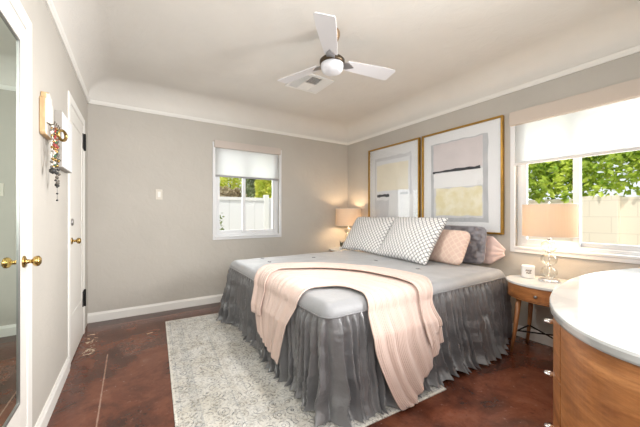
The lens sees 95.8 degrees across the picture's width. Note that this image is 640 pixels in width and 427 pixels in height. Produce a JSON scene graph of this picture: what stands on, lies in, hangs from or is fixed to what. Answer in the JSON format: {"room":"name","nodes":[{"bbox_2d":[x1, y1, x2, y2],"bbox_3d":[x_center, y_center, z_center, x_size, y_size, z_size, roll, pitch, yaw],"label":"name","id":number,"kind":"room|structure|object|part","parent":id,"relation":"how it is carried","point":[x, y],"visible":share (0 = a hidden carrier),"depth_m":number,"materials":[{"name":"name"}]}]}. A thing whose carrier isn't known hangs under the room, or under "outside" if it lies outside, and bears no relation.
{"room":"bedroom","nodes":[
{"label":"bedroom","id":0,"kind":"room"},
{"bbox_2d":[20,0,87,426],"bbox_3d":[-1.383,-0.060,1.239,0.160,2.420,4.180,0,0,-33],"label":"wall","id":1,"kind":"structure","parent":0,"point":[53,72],"depth_m":1.66,"materials":[{"name":"beige paint"}]},
{"bbox_2d":[0,0,41,426],"bbox_3d":[-1.060,0.128,0.944,0.066,2.045,1.015,0,0,-33],"label":"door","id":2,"kind":"structure","parent":1,"relation":"in","point":[16,261],"depth_m":1.18,"materials":[{"name":"white"}]},
{"bbox_2d":[0,10,19,426],"bbox_3d":[-1.087,0.035,0.934,0.006,1.540,0.683,0,0,-33],"label":"mirror","id":3,"kind":"object","parent":2,"relation":"attached to","point":[9,37],"depth_m":1.13,"materials":[{"name":"silver mirror"}]},
{"bbox_3d":[-1.083,0.128,0.930,0.011,2.045,1.015,0,0,-33],"label":"casing","id":4,"kind":"part","parent":2,"relation":"part of","materials":[{"name":"white wood"}]},
{"bbox_3d":[-1.270,0.210,1.278,0.059,0.053,0.053,0,0,-33],"label":"knob","id":5,"kind":"part","parent":2,"relation":"part of","materials":[{"name":"gold metal"}]},
{"bbox_2d":[39,91,59,139],"bbox_3d":[-1.468,-0.537,1.577,0.059,0.245,0.170,0,0,-33],"label":"board","id":6,"kind":"object","parent":1,"relation":"attached to","point":[45,101],"visible":0.88,"depth_m":1.52,"materials":[{"name":"brown wood"}]},
{"bbox_2d":[49,125,56,173],"bbox_3d":[-1.434,-0.344,1.551,0.032,0.264,0.057,0,0,-33],"label":"necklace","id":7,"kind":"object","parent":6,"relation":"hanging from","point":[52,170],"visible":1,"depth_m":1.54,"materials":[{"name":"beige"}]},
{"bbox_2d":[49,168,56,173],"bbox_3d":[-1.434,-0.234,1.551,0.032,0.044,0.031,0,0,-33],"label":"pendant","id":8,"kind":"object","parent":7,"relation":"attached to","point":[52,170],"depth_m":1.54,"materials":[{"name":"grey plastic"}]},
{"bbox_2d":[52,127,58,153],"bbox_3d":[-1.452,-0.403,1.587,0.024,0.147,0.072,0,0,-33],"label":"necklace","id":9,"kind":"object","parent":6,"relation":"hanging from","point":[55,128],"visible":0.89,"depth_m":1.57,"materials":[{"name":"red"}]},
{"bbox_2d":[52,130,59,166],"bbox_3d":[-1.470,-0.366,1.611,0.025,0.219,0.076,0,0,-33],"label":"necklace","id":10,"kind":"object","parent":6,"relation":"hanging from","point":[55,142],"visible":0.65,"depth_m":1.60,"materials":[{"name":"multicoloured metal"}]},
{"bbox_2d":[54,141,60,200],"bbox_3d":[-1.491,-0.273,1.639,0.025,0.406,0.066,0,0,-33],"label":"necklace","id":11,"kind":"object","parent":6,"relation":"hanging from","point":[57,183],"visible":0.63,"depth_m":1.63,"materials":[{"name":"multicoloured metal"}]},
{"bbox_2d":[57,129,67,141],"bbox_3d":[-1.471,-0.446,1.649,0.016,0.071,0.076,0,0,-9],"label":"bracelet","id":12,"kind":"object","parent":6,"relation":"hanging from","point":[60,130],"visible":0.98,"depth_m":1.65,"materials":[{"name":"gold metal"}]},
{"bbox_2d":[35,357,69,426],"bbox_3d":[-1.601,1.100,1.741,0.016,0.100,0.906,0,0,-33],"label":"baseboard","id":13,"kind":"structure","parent":1,"relation":"attached to","point":[49,406],"depth_m":1.71,"materials":[{"name":"white"}]},
{"bbox_2d":[54,110,71,172],"bbox_3d":[-1.706,-0.465,1.926,0.038,0.350,0.335,0,0,-33],"label":"wall box","id":14,"kind":"object","parent":1,"relation":"attached to","point":[65,152],"visible":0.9,"depth_m":1.85,"materials":[{"name":"grey paint"}]},
{"bbox_3d":[-1.691,-0.465,1.936,0.003,0.340,0.325,0,0,-33],"label":"panel","id":15,"kind":"part","parent":14,"relation":"part of","materials":[{"name":"white wood"}]},
{"bbox_2d":[44,0,89,102],"bbox_3d":[-1.305,-1.181,1.289,0.026,0.038,4.180,0,0,-33],"label":"trim","id":16,"kind":"structure","parent":1,"relation":"attached to","point":[49,3],"depth_m":1.99,"materials":[{"name":"white wood"}]},
{"bbox_2d":[67,91,85,365],"bbox_3d":[-2.046,0.122,2.480,0.066,2.055,0.815,0,0,-33],"label":"door","id":17,"kind":"structure","parent":1,"relation":"in","point":[76,291],"depth_m":2.40,"materials":[{"name":"white wood"}]},
{"bbox_3d":[-1.888,0.210,2.240,0.059,0.053,0.053,0,0,-33],"label":"knob","id":18,"kind":"part","parent":17,"relation":"part of","materials":[{"name":"gold metal"}]},
{"bbox_3d":[-2.073,0.035,2.463,0.002,1.510,0.499,0,0,-33],"label":"panel","id":19,"kind":"part","parent":17,"relation":"part of","materials":[{"name":"white paint"}]},
{"bbox_2d":[88,103,347,312],"bbox_3d":[-1.030,-0.060,4.044,3.785,2.420,0.160,0,0,-33],"label":"wall","id":20,"kind":"structure","parent":0,"point":[143,249],"depth_m":3.47,"materials":[{"name":"beige paint"}]},
{"bbox_2d":[87,294,222,322],"bbox_3d":[-0.983,1.100,3.970,3.465,0.100,0.016,0,0,-33],"label":"baseboard","id":21,"kind":"structure","parent":20,"relation":"attached to","point":[178,304],"depth_m":3.34,"materials":[{"name":"white"}]},
{"bbox_2d":[156,189,161,199],"bbox_3d":[-1.889,-0.225,3.391,0.070,0.120,0.012,0,0,-33],"label":"light switch","id":22,"kind":"object","parent":20,"relation":"attached to","point":[158,191],"visible":1,"depth_m":3.39,"materials":[{"name":"beige plastic"}]},
{"bbox_2d":[89,99,347,144],"bbox_3d":[-0.980,-1.181,3.966,3.465,0.038,0.026,0,0,-33],"label":"trim","id":23,"kind":"structure","parent":20,"relation":"attached to","point":[95,102],"depth_m":3.65,"materials":[{"name":"white wood"}]},
{"bbox_2d":[212,141,281,239],"bbox_3d":[-1.006,-0.295,4.030,0.970,1.270,0.150,0,0,-33],"label":"window","id":24,"kind":"structure","parent":20,"relation":"in","point":[217,234],"depth_m":3.99,"materials":[{"name":"white plastic"}]},
{"bbox_3d":[-1.216,-0.300,3.949,0.390,1.130,0.028,0,0,-33],"label":"sash","id":25,"kind":"part","parent":24,"relation":"part of","materials":[{"name":"white plastic"}]},
{"bbox_3d":[-1.025,-0.300,4.059,0.908,1.218,0.080,0,0,-33],"label":"frame","id":26,"kind":"part","parent":24,"relation":"part of","materials":[{"name":"white plastic"}]},
{"bbox_2d":[214,140,280,180],"bbox_3d":[-0.972,-0.716,3.977,0.934,0.468,0.040,0,0,-33],"label":"roller shade","id":27,"kind":"object","parent":24,"relation":"attached to","point":[232,159],"visible":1,"depth_m":3.96,"materials":[{"name":"beige fabric"}]},
{"bbox_3d":[-0.985,0.303,3.996,0.906,0.022,0.070,0,0,-33],"label":"sill","id":28,"kind":"part","parent":24,"relation":"part of","materials":[{"name":"white plastic"}]},
{"bbox_3d":[-0.871,-0.300,4.129,0.485,1.130,0.028,0,0,-33],"label":"sash","id":29,"kind":"part","parent":24,"relation":"part of","materials":[{"name":"white plastic"}]},
{"bbox_2d":[47,302,552,426],"bbox_3d":[0.142,1.210,2.218,3.785,0.120,4.500,0,0,-33],"label":"floor","id":30,"kind":"structure","parent":0,"point":[119,374],"depth_m":1.92,"materials":[{"name":"concrete"}]},
{"bbox_2d":[165,313,445,426],"bbox_3d":[-0.405,1.145,2.473,1.560,0.009,2.240,0,0,-30],"label":"area rug","id":31,"kind":"object","parent":30,"relation":"on","point":[218,379],"visible":0.59,"depth_m":1.92,"materials":[{"name":"grey carpet"}]},
{"bbox_2d":[329,247,348,251],"bbox_3d":[0.404,0.851,4.507,0.501,0.602,0.600,0,0,-33],"label":"nightstand","id":32,"kind":"object","parent":30,"relation":"on","point":[332,249],"visible":0.09,"depth_m":4.44,"materials":[{"name":"stone"}]},
{"bbox_2d":[336,207,360,239],"bbox_3d":[0.442,0.224,4.532,0.399,0.652,0.399,0,0,-33],"label":"table lamp","id":33,"kind":"object","parent":32,"relation":"on","point":[344,217],"visible":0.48,"depth_m":4.36,"materials":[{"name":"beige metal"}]},
{"bbox_3d":[0.442,0.053,4.532,0.396,0.263,0.396,0,0,-33],"label":"lamp shade","id":34,"kind":"part","parent":33,"relation":"part of","materials":[{"name":"fabric"}]},
{"bbox_2d":[506,275,566,351],"bbox_3d":[1.827,0.851,2.308,0.501,0.602,0.600,0,0,-33],"label":"nightstand","id":35,"kind":"object","parent":30,"relation":"on","point":[532,291],"visible":0.54,"depth_m":2.33,"materials":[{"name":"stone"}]},
{"bbox_3d":[1.624,0.917,2.398,0.085,0.469,0.041,0,0,27],"label":"leg","id":36,"kind":"part","parent":35,"relation":"part of","materials":[{"name":"brown wood"}]},
{"bbox_2d":[521,265,534,277],"bbox_3d":[1.796,0.498,2.495,0.096,0.103,0.097,0,0,32],"label":"candle jar","id":37,"kind":"object","parent":35,"relation":"on","point":[527,271],"visible":1,"depth_m":2.46,"materials":[{"name":"white"}]},
{"bbox_3d":[1.839,0.917,2.536,0.041,0.469,0.085,0,0,-3],"label":"leg","id":38,"kind":"part","parent":35,"relation":"part of","materials":[{"name":"brown wood"}]},
{"bbox_2d":[522,201,578,282],"bbox_3d":[1.868,0.224,2.357,0.363,0.652,0.363,0,0,-33],"label":"table lamp","id":39,"kind":"object","parent":35,"relation":"on","point":[553,220],"visible":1,"depth_m":2.22,"materials":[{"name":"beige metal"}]},
{"bbox_3d":[1.868,0.372,2.357,0.007,0.319,0.007,0,0,-33],"label":"rod","id":40,"kind":"part","parent":39,"relation":"part of","materials":[{"name":"clear glass"}]},
{"bbox_3d":[1.868,0.052,2.357,0.363,0.267,0.363,0,0,-33],"label":"shade frame","id":41,"kind":"part","parent":39,"relation":"part of","materials":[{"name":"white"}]},
{"bbox_3d":[1.868,0.053,2.357,0.360,0.263,0.360,0,0,-33],"label":"lamp shade","id":42,"kind":"part","parent":39,"relation":"part of","materials":[{"name":"fabric"}]},
{"bbox_2d":[543,268,639,426],"bbox_3d":[1.638,0.752,1.235,2.003,0.805,0.914,0,0,-33],"label":"dresser","id":43,"kind":"object","parent":30,"relation":"on","point":[595,374],"visible":1,"depth_m":0.91,"materials":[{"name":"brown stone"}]},
{"bbox_3d":[0.951,0.883,1.200,0.038,0.013,0.037,0,0,-33],"label":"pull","id":44,"kind":"part","parent":43,"relation":"part of","materials":[{"name":"silver metal"}]},
{"bbox_3d":[0.951,0.662,1.200,0.038,0.013,0.037,0,0,-33],"label":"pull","id":45,"kind":"part","parent":43,"relation":"part of","materials":[{"name":"silver metal"}]},
{"bbox_3d":[0.951,0.446,1.200,0.038,0.013,0.037,0,0,-33],"label":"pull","id":46,"kind":"part","parent":43,"relation":"part of","materials":[{"name":"silver metal"}]},
{"bbox_3d":[1.008,0.490,1.215,0.042,0.208,0.517,0,0,41],"label":"drawer","id":47,"kind":"part","parent":43,"relation":"part of","materials":[{"name":"brown wood"}]},
{"bbox_3d":[1.016,0.709,1.209,0.500,0.213,0.162,0,0,-33],"label":"drawer","id":48,"kind":"part","parent":43,"relation":"part of","materials":[{"name":"brown wood"}]},
{"bbox_3d":[1.314,0.717,0.752,1.071,0.667,0.395,0,0,7],"label":"panel","id":49,"kind":"part","parent":43,"relation":"part of","materials":[{"name":"brown wood"}]},
{"bbox_2d":[52,0,639,142],"bbox_3d":[0.142,-1.400,2.218,3.785,0.400,4.500,0,0,-33],"label":"ceiling","id":50,"kind":"structure","parent":0,"point":[218,60],"depth_m":2.49,"materials":[{"name":"paint"}]},
{"bbox_2d":[285,74,333,93],"bbox_3d":[-0.117,-1.419,3.145,0.400,0.013,0.380,0,0,-33],"label":"ceiling vent","id":51,"kind":"object","parent":50,"relation":"in","point":[312,83],"visible":0.91,"depth_m":3.15,"materials":[{"name":"white metal"}]},
{"bbox_2d":[277,12,394,82],"bbox_3d":[0.133,-1.262,2.335,0.949,0.327,1.001,0,0,-33],"label":"ceiling fan","id":52,"kind":"object","parent":50,"relation":"hanging from","point":[332,63],"visible":1,"depth_m":2.21,"materials":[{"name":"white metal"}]},
{"bbox_3d":[-0.173,-1.183,2.466,0.440,0.036,0.136,0,0,36],"label":"blade","id":53,"kind":"part","parent":52,"relation":"part of","materials":[{"name":"white"}]},
{"bbox_3d":[0.049,-1.183,1.923,0.136,0.036,0.440,0,0,6],"label":"blade","id":54,"kind":"part","parent":52,"relation":"part of","materials":[{"name":"white wood"}]},
{"bbox_3d":[0.095,-1.202,2.259,0.196,0.075,0.196,0,0,-33],"label":"motor","id":55,"kind":"part","parent":52,"relation":"part of","materials":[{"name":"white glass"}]},
{"bbox_3d":[0.408,-1.183,2.388,0.440,0.036,0.136,0,0,-24],"label":"blade","id":56,"kind":"part","parent":52,"relation":"part of","materials":[{"name":"white wood"}]},
{"bbox_2d":[348,52,639,333],"bbox_3d":[1.667,-0.060,3.197,0.160,2.420,4.180,0,0,-33],"label":"wall","id":57,"kind":"structure","parent":0,"point":[627,68],"depth_m":2.76,"materials":[{"name":"beige paint"}]},
{"bbox_2d":[368,137,420,217],"bbox_3d":[1.006,-0.379,4.038,0.040,1.167,0.940,0,0,-33],"label":"framed picture","id":58,"kind":"object","parent":57,"relation":"attached to","point":[394,170],"visible":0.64,"depth_m":3.98,"materials":[{"name":"white paper"}]},
{"bbox_2d":[422,115,503,234],"bbox_3d":[1.535,-0.379,3.213,0.040,1.167,0.940,0,0,-33],"label":"framed picture","id":59,"kind":"object","parent":57,"relation":"attached to","point":[463,166],"visible":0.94,"depth_m":3.13,"materials":[{"name":"white paper"}]},
{"bbox_2d":[347,45,639,144],"bbox_3d":[1.589,-1.181,3.147,0.026,0.038,4.180,0,0,-33],"label":"trim","id":60,"kind":"structure","parent":57,"relation":"attached to","point":[635,49],"depth_m":2.67,"materials":[{"name":"white"}]},
{"bbox_2d":[512,323,552,346],"bbox_3d":[1.598,1.100,3.142,0.016,0.100,4.163,0,0,-33],"label":"baseboard","id":61,"kind":"structure","parent":57,"relation":"attached to","point":[543,339],"depth_m":2.59,"materials":[{"name":"white"}]},
{"bbox_2d":[510,126,639,263],"bbox_3d":[2.275,-0.293,2.206,0.157,1.313,1.445,0,0,-33],"label":"window","id":62,"kind":"structure","parent":57,"relation":"in","point":[630,254],"depth_m":2.46,"materials":[{"name":"white plastic"}]},
{"bbox_3d":[2.044,-0.302,2.577,0.030,1.175,0.430,0,0,-33],"label":"sash","id":63,"kind":"part","parent":62,"relation":"part of","materials":[{"name":"white plastic"}]},
{"bbox_2d":[509,78,639,165],"bbox_3d":[2.219,-0.709,2.176,0.075,0.506,1.425,0,0,-33],"label":"roller shade","id":64,"kind":"object","parent":62,"relation":"attached to","point":[606,120],"visible":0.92,"depth_m":2.33,"materials":[{"name":"beige fabric"}]},
{"bbox_3d":[2.237,0.319,2.182,0.067,0.020,1.371,0,0,-33],"label":"sill","id":65,"kind":"part","parent":62,"relation":"part of","materials":[{"name":"white plastic"}]},
{"bbox_3d":[2.304,-0.302,2.224,0.090,1.253,1.373,0,0,-33],"label":"frame","id":66,"kind":"part","parent":62,"relation":"part of","materials":[{"name":"white plastic"}]},
{"bbox_3d":[2.412,-0.302,2.071,0.030,1.175,0.920,0,0,-33],"label":"sash","id":67,"kind":"part","parent":62,"relation":"part of","materials":[{"name":"white plastic"}]},
{"bbox_3d":[0.365,0.840,2.940,1.970,0.600,1.875,0,0,-33],"label":"bed","id":68,"kind":"object","parent":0,"visible":0},
{"bbox_2d":[216,250,512,426],"bbox_3d":[0.302,0.819,2.897,2.195,0.636,2.324,0,0,-33],"label":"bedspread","id":69,"kind":"object","parent":68,"relation":"on","point":[328,357],"visible":0.66,"depth_m":1.97,"materials":[{"name":"grey fabric"}]},
{"bbox_2d":[251,262,443,410],"bbox_3d":[0.104,0.799,2.258,1.072,0.672,1.419,0,0,-33],"label":"throw blanket","id":70,"kind":"object","parent":69,"relation":"on","point":[406,325],"visible":1,"depth_m":1.91,"materials":[{"name":"pink fabric"}]},
{"bbox_3d":[0.358,0.547,2.936,2.025,0.084,1.945,0,0,-33],"label":"panel","id":71,"kind":"part","parent":69,"relation":"part of","materials":[{"name":"grey fabric"}]},
{"bbox_2d":[342,217,395,253],"bbox_3d":[0.646,0.272,3.921,0.354,0.454,0.739,0,0,-33],"label":"pillow","id":72,"kind":"object","parent":69,"relation":"on","point":[367,234],"visible":0.93,"depth_m":3.80,"materials":[{"name":"white fabric"}]},
{"bbox_2d":[377,217,447,264],"bbox_3d":[0.995,0.270,3.215,0.345,0.458,0.779,0,0,-25],"label":"pillow","id":73,"kind":"object","parent":69,"relation":"on","point":[413,239],"visible":1,"depth_m":3.05,"materials":[{"name":"white fabric"}]},
{"bbox_2d":[429,229,469,264],"bbox_3d":[1.293,0.334,2.989,0.209,0.333,0.512,0,0,-23],"label":"pillow","id":74,"kind":"object","parent":69,"relation":"on","point":[451,246],"visible":0.64,"depth_m":2.85,"materials":[{"name":"fabric"}]},
{"bbox_2d":[444,225,486,263],"bbox_3d":[1.452,0.310,3.034,0.189,0.370,0.571,0,0,-29],"label":"pillow","id":75,"kind":"object","parent":69,"relation":"on","point":[476,249],"visible":0.46,"depth_m":2.85,"materials":[{"name":"grey fabric"}]},
{"bbox_2d":[483,236,505,263],"bbox_3d":[1.625,0.349,2.962,0.093,0.303,0.526,0,0,-26],"label":"pillow","id":76,"kind":"object","parent":69,"relation":"on","point":[495,251],"visible":0.45,"depth_m":2.81,"materials":[{"name":"pink fabric"}]},
{"label":"outside","id":77,"kind":"structure","parent":0,"visible":0},
{"bbox_3d":[-3.305,1.400,18.109,38.000,0.200,25.950,0,0,-33],"label":"ground","id":78,"kind":"structure","parent":77,"visible":0},
{"bbox_2d":[220,177,241,192],"bbox_3d":[-3.751,-0.475,11.963,1.670,3.550,1.236,0,0,-33],"label":"tree","id":79,"kind":"object","parent":78,"relation":"on","point":[224,180],"visible":0.2,"depth_m":11.88,"materials":[{"name":"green plant"}]},
{"bbox_2d":[220,186,247,196],"bbox_3d":[-2.444,0.280,7.707,1.135,2.040,0.842,0,0,-33],"label":"shrub","id":80,"kind":"object","parent":78,"relation":"on","point":[224,192],"visible":0.14,"depth_m":7.56,"materials":[{"name":"brown plant"}]},
{"bbox_2d":[220,195,271,229],"bbox_3d":[-1.793,0.425,6.674,10.193,1.750,0.110,0,0,-33],"label":"vinyl fence","id":81,"kind":"object","parent":78,"relation":"on","point":[258,210],"visible":0.1,"depth_m":6.74,"materials":[{"name":"white plastic"}]},
{"bbox_3d":[-1.870,-0.345,6.616,10.000,0.070,0.015,0,0,-33],"label":"rail","id":82,"kind":"part","parent":81,"relation":"part of","materials":[{"name":"white plastic"}]},
{"bbox_3d":[-1.306,0.425,6.987,0.110,1.750,0.110,0,0,-33],"label":"post","id":83,"kind":"part","parent":81,"relation":"part of","materials":[{"name":"white plastic"}]},
{"bbox_2d":[241,179,256,197],"bbox_3d":[-2.404,-0.431,10.755,1.206,3.462,1.176,0,0,-33],"label":"tree","id":84,"kind":"object","parent":78,"relation":"on","point":[250,190],"visible":0.21,"depth_m":10.40,"materials":[{"name":"green plant"}]},
{"bbox_2d":[254,179,271,197],"bbox_3d":[-1.484,-0.345,8.741,1.113,3.290,1.136,0,0,-33],"label":"tree","id":85,"kind":"object","parent":78,"relation":"on","point":[263,187],"visible":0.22,"depth_m":8.35,"materials":[{"name":"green plant"}]},
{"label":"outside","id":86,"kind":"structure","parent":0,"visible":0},
{"bbox_3d":[14.985,1.400,3.701,22.780,0.200,18.040,0,0,-33],"label":"ground","id":87,"kind":"structure","parent":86,"visible":0},
{"bbox_2d":[528,195,639,245],"bbox_3d":[4.532,0.535,2.612,0.350,1.530,11.500,0,0,-33],"label":"wall","id":88,"kind":"structure","parent":87,"relation":"on","point":[612,219],"depth_m":3.65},
{"bbox_2d":[528,150,639,203],"bbox_3d":[4.112,-0.180,3.734,1.154,2.964,4.371,0,0,-33],"label":"hedge","id":89,"kind":"object","parent":87,"relation":"on","point":[542,172],"visible":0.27,"depth_m":3.94,"materials":[{"name":"green plant"}]}
]}

